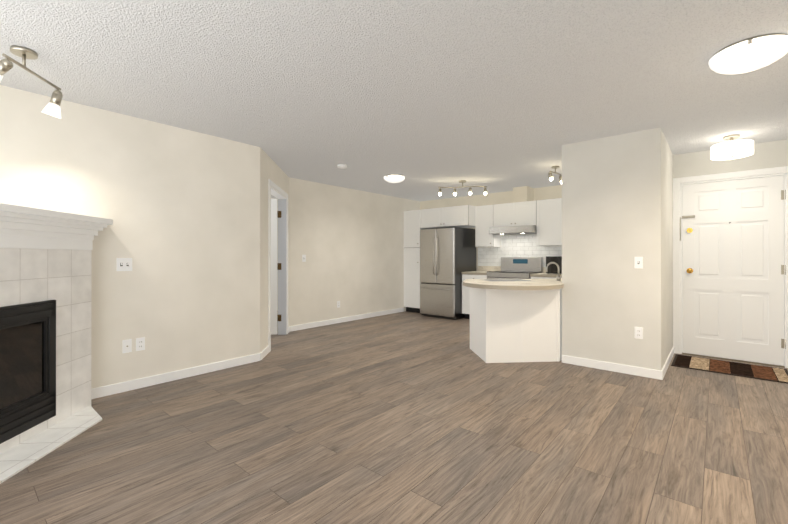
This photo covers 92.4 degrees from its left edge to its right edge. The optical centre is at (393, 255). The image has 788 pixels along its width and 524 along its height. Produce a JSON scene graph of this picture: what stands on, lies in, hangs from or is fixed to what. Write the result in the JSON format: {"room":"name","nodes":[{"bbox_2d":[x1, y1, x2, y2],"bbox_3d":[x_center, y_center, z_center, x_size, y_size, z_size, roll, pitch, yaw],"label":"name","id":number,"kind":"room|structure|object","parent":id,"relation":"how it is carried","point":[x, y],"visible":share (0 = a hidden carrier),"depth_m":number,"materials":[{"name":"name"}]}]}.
{"room":"living room","nodes":[
{"label":"living room","id":0,"kind":"room"},
{"bbox_2d":[0,85,259,388],"bbox_3d":[-2.488,-0.023,3.188,0.120,2.400,2.885,0,0,41],"label":"wall","id":1,"kind":"structure","parent":0,"point":[180,207],"depth_m":3.42,"materials":[{"name":"paint"}]},
{"bbox_2d":[116,258,131,270],"bbox_3d":[-2.331,0.077,3.268,0.016,0.115,0.115,0,0,41],"label":"light switch","id":2,"kind":"object","parent":1,"relation":"attached to","point":[123,264],"visible":1,"depth_m":3.27,"materials":[{"name":"white plastic"}]},
{"bbox_2d":[122,339,131,352],"bbox_3d":[-2.322,0.787,3.285,0.006,0.115,0.070,0,0,41],"label":"outlet","id":3,"kind":"object","parent":1,"relation":"attached to","point":[128,343],"visible":1,"depth_m":3.28,"materials":[{"name":"white plastic"}]},
{"bbox_2d":[136,337,144,350],"bbox_3d":[-2.256,0.787,3.360,0.009,0.115,0.070,0,0,41],"label":"electrical outlet","id":4,"kind":"object","parent":1,"relation":"attached to","point":[140,344],"visible":1,"depth_m":3.36,"materials":[{"name":"white plastic"}]},
{"bbox_2d":[91,353,259,398],"bbox_3d":[-1.999,1.135,3.657,0.013,0.085,1.526,0,0,41],"label":"baseboard","id":5,"kind":"structure","parent":1,"relation":"attached to","point":[107,390],"depth_m":3.53,"materials":[{"name":"white wood"}]},
{"bbox_2d":[260,147,288,352],"bbox_3d":[-1.629,-0.020,5.052,0.120,2.400,1.626,0,0,-4],"label":"wall","id":6,"kind":"structure","parent":0,"point":[271,169],"depth_m":4.48,"materials":[{"name":"paint"}]},
{"bbox_2d":[260,326,289,359],"bbox_3d":[-1.562,1.137,5.055,0.013,0.085,1.618,0,0,-4],"label":"baseboard","id":7,"kind":"structure","parent":6,"relation":"attached to","point":[264,352],"depth_m":4.43,"materials":[{"name":"white wood"}]},
{"bbox_2d":[271,199,280,334],"bbox_3d":[-2.134,0.162,5.551,0.910,2.014,0.128,0,0,-4],"label":"bedroom door","id":8,"kind":"structure","parent":6,"relation":"in","point":[275,264],"depth_m":5.60,"materials":[{"name":"white wood"}]},
{"bbox_2d":[268,179,287,351],"bbox_3d":[-1.630,0.123,5.169,0.136,2.115,1.140,0,0,-4],"label":"door frame","id":9,"kind":"structure","parent":6,"relation":"attached to","point":[278,193],"depth_m":5.65,"materials":[{"name":"white wood"}]},
{"bbox_2d":[289,177,419,325],"bbox_3d":[-0.560,-0.016,7.214,0.120,2.400,3.640,0,0,41],"label":"wall","id":10,"kind":"structure","parent":0,"point":[348,243],"depth_m":6.71,"materials":[{"name":"paint"}]},
{"bbox_2d":[290,308,403,331],"bbox_3d":[-0.709,1.141,6.934,0.013,0.085,2.816,0,0,41],"label":"baseboard","id":11,"kind":"structure","parent":10,"relation":"attached to","point":[345,319],"depth_m":6.69,"materials":[{"name":"white wood"}]},
{"bbox_2d":[0,311,787,523],"bbox_3d":[-0.158,1.221,-0.105,60.000,0.100,60.000,0,0,41],"label":"floor","id":12,"kind":"structure","parent":0,"point":[405,417],"depth_m":2.34,"materials":[{"name":"laminate"}]},
{"bbox_2d":[0,203,112,483],"bbox_3d":[-2.668,0.442,2.171,1.245,1.465,1.937,0,0,-4],"label":"fireplace","id":13,"kind":"object","parent":12,"relation":"on","point":[46,408],"visible":1,"depth_m":2.47,"materials":[{"name":"tile"}]},
{"bbox_2d":[404,210,424,312],"bbox_3d":[0.550,0.120,8.079,0.437,2.130,0.635,0,0,41],"label":"pantry cabinet","id":14,"kind":"object","parent":12,"relation":"on","point":[412,229],"visible":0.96,"depth_m":7.86,"materials":[{"name":"white wood"}]},
{"bbox_2d":[420,227,475,319],"bbox_3d":[1.052,0.328,7.414,0.770,1.712,0.900,0,0,41],"label":"refrigerator","id":15,"kind":"object","parent":12,"relation":"on","point":[447,256],"visible":0.94,"depth_m":7.08,"materials":[{"name":"grey metal"}]},
{"bbox_2d":[462,274,486,318],"bbox_3d":[1.663,0.763,7.128,0.509,0.840,0.633,0,0,41],"label":"base cabinet","id":16,"kind":"object","parent":12,"relation":"on","point":[465,290],"depth_m":6.99,"materials":[{"name":"white wood"}]},
{"bbox_2d":[461,270,499,273],"bbox_3d":[1.660,0.323,7.125,0.509,0.040,0.642,0,0,41],"label":"countertop","id":17,"kind":"structure","parent":16,"relation":"on","point":[478,271],"depth_m":7.02,"materials":[{"name":"beige stone"}]},
{"bbox_2d":[487,257,542,278],"bbox_3d":[2.122,0.605,6.676,0.755,1.155,0.701,0,0,41],"label":"range","id":18,"kind":"object","parent":12,"relation":"on","point":[518,267],"visible":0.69,"depth_m":6.71,"materials":[{"name":"grey metal"}]},
{"bbox_2d":[470,287,561,362],"bbox_3d":[1.404,0.759,4.502,0.847,0.840,0.666,0,0,-4],"label":"base cabinet","id":19,"kind":"object","parent":12,"relation":"on","point":[515,320],"depth_m":4.18,"materials":[{"name":"white"}]},
{"bbox_2d":[463,279,563,290],"bbox_3d":[1.668,0.318,4.309,1.786,0.040,1.154,0,0,-4],"label":"countertop","id":20,"kind":"structure","parent":19,"relation":"on","point":[475,284],"depth_m":4.05,"materials":[{"name":"beige stone"}]},
{"bbox_2d":[546,262,561,280],"bbox_3d":[1.918,0.185,4.520,0.184,0.225,0.102,0,0,-4],"label":"faucet","id":21,"kind":"object","parent":20,"relation":"on","point":[558,277],"visible":0.98,"depth_m":4.54,"materials":[{"name":"silver metal"}]},
{"bbox_2d":[530,274,561,278],"bbox_3d":[2.840,0.762,6.122,1.027,0.840,0.633,0,0,41],"label":"base cabinet","id":22,"kind":"object","parent":12,"relation":"on","point":[533,276],"depth_m":6.14,"materials":[{"name":"white wood"}]},
{"bbox_2d":[541,274,561,277],"bbox_3d":[2.837,0.322,6.119,1.027,0.040,0.642,0,0,41],"label":"countertop","id":23,"kind":"structure","parent":22,"relation":"on","point":[542,275],"depth_m":6.05,"materials":[{"name":"beige stone"}]},
{"bbox_2d":[546,256,561,273],"bbox_3d":[2.812,0.156,6.218,0.500,0.289,0.391,0,0,41],"label":"microwave","id":24,"kind":"object","parent":23,"relation":"on","point":[552,268],"visible":0.35,"depth_m":6.17,"materials":[{"name":"black metal"}]},
{"bbox_2d":[671,354,787,383],"bbox_3d":[3.503,1.173,3.962,0.920,0.010,0.600,0,0,41],"label":"door mat","id":25,"kind":"object","parent":12,"relation":"on","point":[773,374],"visible":0.98,"depth_m":3.91,"materials":[{"name":"multicoloured fabric"}]},
{"bbox_2d":[0,0,787,201],"bbox_3d":[-0.522,-1.271,4.552,9.400,0.100,8.600,0,0,41],"label":"ceiling","id":26,"kind":"structure","parent":0,"point":[426,98],"depth_m":2.58,"materials":[{"name":"white paint"}]},
{"bbox_2d":[0,45,62,118],"bbox_3d":[-2.278,-1.076,2.322,0.422,0.297,0.405,0,0,41],"label":"track spotlight","id":27,"kind":"object","parent":26,"relation":"attached to","point":[52,108],"visible":1,"depth_m":2.27,"materials":[{"name":"silver metal"}]},
{"bbox_2d":[337,164,346,168],"bbox_3d":[-0.699,-1.201,5.084,0.130,0.038,0.130,0,0,41],"label":"smoke detector","id":28,"kind":"object","parent":26,"relation":"attached to","point":[342,166],"visible":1,"depth_m":5.04,"materials":[{"name":"white plastic"}]},
{"bbox_2d":[384,174,404,182],"bbox_3d":[0.004,-1.168,5.782,0.330,0.100,0.336,0,0,41],"label":"dome ceiling light","id":29,"kind":"object","parent":26,"relation":"attached to","point":[394,178],"visible":1,"depth_m":5.68,"materials":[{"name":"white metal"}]},
{"bbox_2d":[438,180,486,195],"bbox_3d":[1.113,-1.095,6.126,0.794,0.245,0.158,0,0,8],"label":"track spotlight","id":30,"kind":"object","parent":26,"relation":"attached to","point":[470,189],"visible":1,"depth_m":6.11,"materials":[{"name":"silver metal"}]},
{"bbox_2d":[548,166,561,183],"bbox_3d":[2.194,-1.104,5.141,0.405,0.230,0.107,0,0,-42],"label":"track spotlight","id":31,"kind":"object","parent":26,"relation":"attached to","point":[551,176],"visible":0.85,"depth_m":5.13,"materials":[{"name":"silver metal"}]},
{"bbox_2d":[711,134,753,159],"bbox_3d":[3.454,-1.115,3.863,0.330,0.214,0.330,0,0,41],"label":"drum ceiling light","id":32,"kind":"object","parent":26,"relation":"attached to","point":[732,149],"visible":1,"depth_m":3.78,"materials":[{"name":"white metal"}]},
{"bbox_2d":[709,33,787,73],"bbox_3d":[2.111,-1.169,2.245,0.370,0.110,0.375,0,0,41],"label":"dome ceiling light","id":33,"kind":"object","parent":26,"relation":"attached to","point":[750,54],"visible":1,"depth_m":2.16,"materials":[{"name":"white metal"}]},
{"bbox_2d":[420,185,561,270],"bbox_3d":[2.766,-0.018,6.488,6.120,2.400,0.420,0,0,41],"label":"wall","id":34,"kind":"structure","parent":0,"point":[522,194],"depth_m":7.23,"materials":[{"name":"paint"}]},
{"bbox_2d":[420,205,475,229],"bbox_3d":[1.149,-0.756,7.589,1.107,0.380,0.602,0,0,41],"label":"upper cabinet","id":35,"kind":"object","parent":34,"relation":"attached to","point":[464,216],"depth_m":7.29,"materials":[{"name":"white wood"}]},
{"bbox_2d":[476,204,500,246],"bbox_3d":[1.818,-0.556,7.189,0.424,0.780,0.341,0,0,41],"label":"upper cabinet","id":36,"kind":"object","parent":34,"relation":"attached to","point":[485,215],"depth_m":7.07,"materials":[{"name":"white wood"}]},
{"bbox_2d":[496,200,535,226],"bbox_3d":[2.238,-0.732,6.831,0.787,0.430,0.341,0,0,41],"label":"upper cabinet","id":37,"kind":"object","parent":34,"relation":"attached to","point":[516,213],"depth_m":6.67,"materials":[{"name":"white wood"}]},
{"bbox_2d":[489,225,536,234],"bbox_3d":[2.172,-0.448,6.753,0.779,0.129,0.510,0,0,41],"label":"range hood","id":38,"kind":"object","parent":37,"relation":"attached to","point":[518,230],"visible":0.92,"depth_m":6.56,"materials":[{"name":"silver metal"}]},
{"bbox_2d":[536,198,561,245],"bbox_3d":[2.910,-0.558,6.255,1.091,0.780,0.341,0,0,41],"label":"upper cabinet","id":39,"kind":"object","parent":34,"relation":"attached to","point":[544,216],"depth_m":6.30,"materials":[{"name":"white wood"}]},
{"bbox_2d":[562,127,672,370],"bbox_3d":[2.990,-0.021,4.811,0.900,2.400,2.440,0,0,41],"label":"wall","id":40,"kind":"structure","parent":0,"point":[617,204],"depth_m":3.86,"materials":[{"name":"paint"}]},
{"bbox_2d":[562,355,661,379],"bbox_3d":[2.194,1.135,3.877,0.900,0.085,0.016,0,0,41],"label":"baseboard","id":41,"kind":"structure","parent":40,"relation":"attached to","point":[632,370],"depth_m":3.83,"materials":[{"name":"white wood"}]},
{"bbox_2d":[634,327,642,338],"bbox_3d":[2.399,0.757,3.703,0.070,0.115,0.009,0,0,41],"label":"outlet","id":42,"kind":"object","parent":40,"relation":"attached to","point":[638,332],"visible":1,"depth_m":3.70,"materials":[{"name":"white plastic"}]},
{"bbox_2d":[634,257,642,268],"bbox_3d":[2.397,0.068,3.701,0.070,0.115,0.016,0,0,41],"label":"light switch","id":43,"kind":"object","parent":40,"relation":"attached to","point":[638,262],"visible":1,"depth_m":3.70,"materials":[{"name":"white plastic"}]},
{"bbox_2d":[662,346,673,379],"bbox_3d":[2.961,1.136,4.071,0.013,0.085,1.307,0,0,41],"label":"baseboard","id":44,"kind":"structure","parent":40,"relation":"attached to","point":[666,365],"depth_m":3.92,"materials":[{"name":"white wood"}]},
{"bbox_2d":[673,139,787,177],"bbox_3d":[4.014,-0.021,4.462,1.110,2.400,0.620,0,0,41],"label":"wall","id":45,"kind":"structure","parent":0,"point":[771,154],"depth_m":4.24,"materials":[{"name":"paint"}]},
{"bbox_2d":[673,166,787,367],"bbox_3d":[3.816,0.121,4.291,1.030,2.115,0.136,0,0,41],"label":"door frame","id":46,"kind":"structure","parent":45,"relation":"attached to","point":[678,183],"depth_m":4.46,"materials":[{"name":"white wood"}]},
{"bbox_2d":[680,175,785,365],"bbox_3d":[3.774,0.158,4.248,0.897,2.010,0.129,0,0,41],"label":"entry door","id":47,"kind":"structure","parent":45,"relation":"in","point":[732,269],"depth_m":4.24,"materials":[{"name":"white wood"}]}
]}

